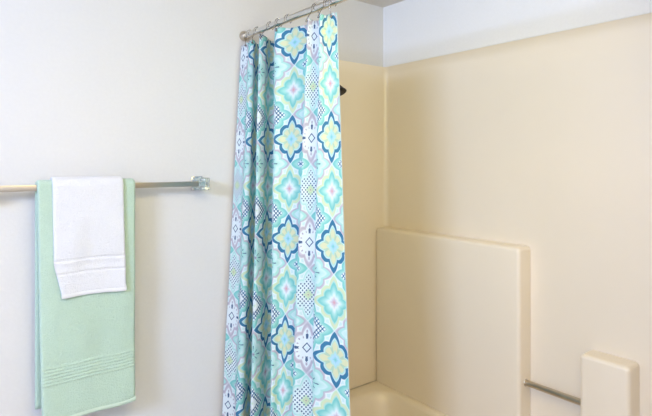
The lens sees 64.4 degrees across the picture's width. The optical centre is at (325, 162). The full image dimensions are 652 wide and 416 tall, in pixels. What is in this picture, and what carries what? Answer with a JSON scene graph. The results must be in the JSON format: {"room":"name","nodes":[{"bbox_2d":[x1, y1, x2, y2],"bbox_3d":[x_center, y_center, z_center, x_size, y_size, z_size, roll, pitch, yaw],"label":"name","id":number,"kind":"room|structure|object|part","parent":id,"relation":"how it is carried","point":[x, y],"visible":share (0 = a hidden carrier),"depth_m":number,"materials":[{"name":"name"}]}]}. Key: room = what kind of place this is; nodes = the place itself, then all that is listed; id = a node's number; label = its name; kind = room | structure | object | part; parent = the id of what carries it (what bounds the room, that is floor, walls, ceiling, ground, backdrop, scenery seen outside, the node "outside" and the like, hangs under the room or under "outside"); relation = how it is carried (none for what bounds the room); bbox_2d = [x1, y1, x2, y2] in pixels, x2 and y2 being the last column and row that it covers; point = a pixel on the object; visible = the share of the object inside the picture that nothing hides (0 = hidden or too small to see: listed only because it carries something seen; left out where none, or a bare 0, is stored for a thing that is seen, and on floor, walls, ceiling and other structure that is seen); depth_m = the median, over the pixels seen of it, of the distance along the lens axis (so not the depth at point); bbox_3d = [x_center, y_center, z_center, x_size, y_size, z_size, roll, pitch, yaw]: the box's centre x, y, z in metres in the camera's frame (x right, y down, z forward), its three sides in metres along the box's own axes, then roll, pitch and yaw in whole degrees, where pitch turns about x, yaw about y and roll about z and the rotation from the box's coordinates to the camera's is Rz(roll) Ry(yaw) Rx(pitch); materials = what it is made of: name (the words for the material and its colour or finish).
{"room":"bathroom","nodes":[
{"label":"bathroom","id":0,"kind":"room"},
{"bbox_2d":[0,0,382,415],"bbox_3d":[-1.250,0.393,1.610,4.126,2.440,0.120,0,0,-38],"label":"wall","id":1,"kind":"structure","parent":0,"point":[139,90],"depth_m":1.99,"materials":[{"name":"paint"}]},
{"bbox_2d":[0,176,209,191],"bbox_3d":[-0.799,0.082,1.833,0.809,0.056,0.086,0,0,-38],"label":"towel bar","id":2,"kind":"object","parent":1,"relation":"attached to","point":[197,182],"visible":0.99,"depth_m":1.95,"materials":[{"name":"silver metal"}]},
{"bbox_2d":[35,178,135,415],"bbox_3d":[-0.820,0.456,1.785,0.315,0.801,0.064,0,0,-38],"label":"bath towel","id":3,"kind":"object","parent":2,"relation":"hanging from","point":[85,344],"visible":0.8,"depth_m":1.75,"materials":[{"name":"green fabric"}]},
{"bbox_2d":[50,176,126,298],"bbox_3d":[-0.820,0.248,1.789,0.233,0.405,0.081,0,0,-38],"label":"hand towel","id":4,"kind":"object","parent":3,"relation":"hanging from","point":[88,211],"visible":1,"depth_m":1.76,"materials":[{"name":"white fabric"}]},
{"bbox_3d":[-0.498,0.082,2.065,0.040,0.048,0.078,0,0,-38],"label":"post","id":5,"kind":"part","parent":2,"relation":"part of","materials":[{"name":"silver metal"}]},
{"bbox_2d":[239,0,346,40],"bbox_3d":[0.153,-0.547,1.592,0.044,0.044,1.642,0,0,-38],"label":"curtain rod","id":6,"kind":"object","parent":1,"relation":"attached to","point":[317,7],"visible":0.98,"depth_m":1.94,"materials":[{"name":"silver metal"}]},
{"bbox_3d":[-0.005,-0.529,1.773,0.061,0.079,0.010,0,0,-38],"label":"curtain hook","id":7,"kind":"object","parent":6,"relation":"hanging from","visible":0},
{"bbox_2d":[222,13,349,415],"bbox_3d":[-0.139,0.502,1.872,0.201,2.022,0.798,0,0,-37],"label":"shower curtain","id":8,"kind":"object","parent":7,"relation":"hanging from","point":[286,340],"visible":1,"depth_m":1.87,"materials":[{"name":"fabric"}]},
{"bbox_2d":[356,0,403,7],"bbox_3d":[-0.345,-0.877,0.459,4.126,0.100,3.048,0,0,-38],"label":"ceiling","id":9,"kind":"structure","parent":0,"point":[381,3],"depth_m":2.67,"materials":[{"name":"paint"}]},
{"bbox_2d":[383,0,651,66],"bbox_3d":[0.895,0.393,2.113,0.132,2.440,1.743,0,0,-38],"label":"wall","id":10,"kind":"structure","parent":0,"point":[413,30],"depth_m":2.29,"materials":[{"name":"white paint"}]},
{"bbox_2d":[339,13,651,415],"bbox_3d":[0.483,0.315,1.852,0.860,1.642,1.641,0,0,-38],"label":"tub surround","id":11,"kind":"object","parent":10,"relation":"attached to","point":[497,199],"visible":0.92,"depth_m":2.14,"materials":[{"name":"beige plastic"}]},
{"bbox_2d":[340,85,346,95],"bbox_3d":[0.026,-0.376,2.412,0.067,0.142,0.177,0,0,-38],"label":"shower fixture","id":12,"kind":"object","parent":11,"relation":"attached to","point":[343,90],"visible":0.27,"depth_m":2.35,"materials":[{"name":"brown metal"}]},
{"bbox_3d":[0.544,0.737,2.404,0.080,0.798,0.826,0,0,-38],"label":"raised panel","id":13,"kind":"part","parent":11,"relation":"part of","materials":[{"name":"beige plastic"}]},
{"bbox_2d":[524,379,580,405],"bbox_3d":[0.876,0.883,1.991,0.030,0.030,0.237,0,0,-38],"label":"grab bar","id":14,"kind":"object","parent":11,"relation":"attached to","point":[553,392],"visible":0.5,"depth_m":1.99,"materials":[{"name":"silver metal"}]},
{"bbox_3d":[0.997,0.912,1.828,0.080,0.448,0.170,0,0,-38],"label":"raised panel","id":15,"kind":"part","parent":11,"relation":"part of","materials":[{"name":"beige plastic"}]},
{"bbox_3d":[-0.345,1.663,0.459,4.126,0.100,3.048,0,0,-38],"label":"floor","id":16,"kind":"structure","parent":0,"visible":0},
{"bbox_2d":[349,381,447,415],"bbox_3d":[0.495,1.375,1.861,0.829,0.475,1.639,0,0,-38],"label":"bathtub","id":17,"kind":"object","parent":16,"relation":"on","point":[374,398],"visible":0.49,"depth_m":2.53,"materials":[{"name":"beige plastic"}]}
]}

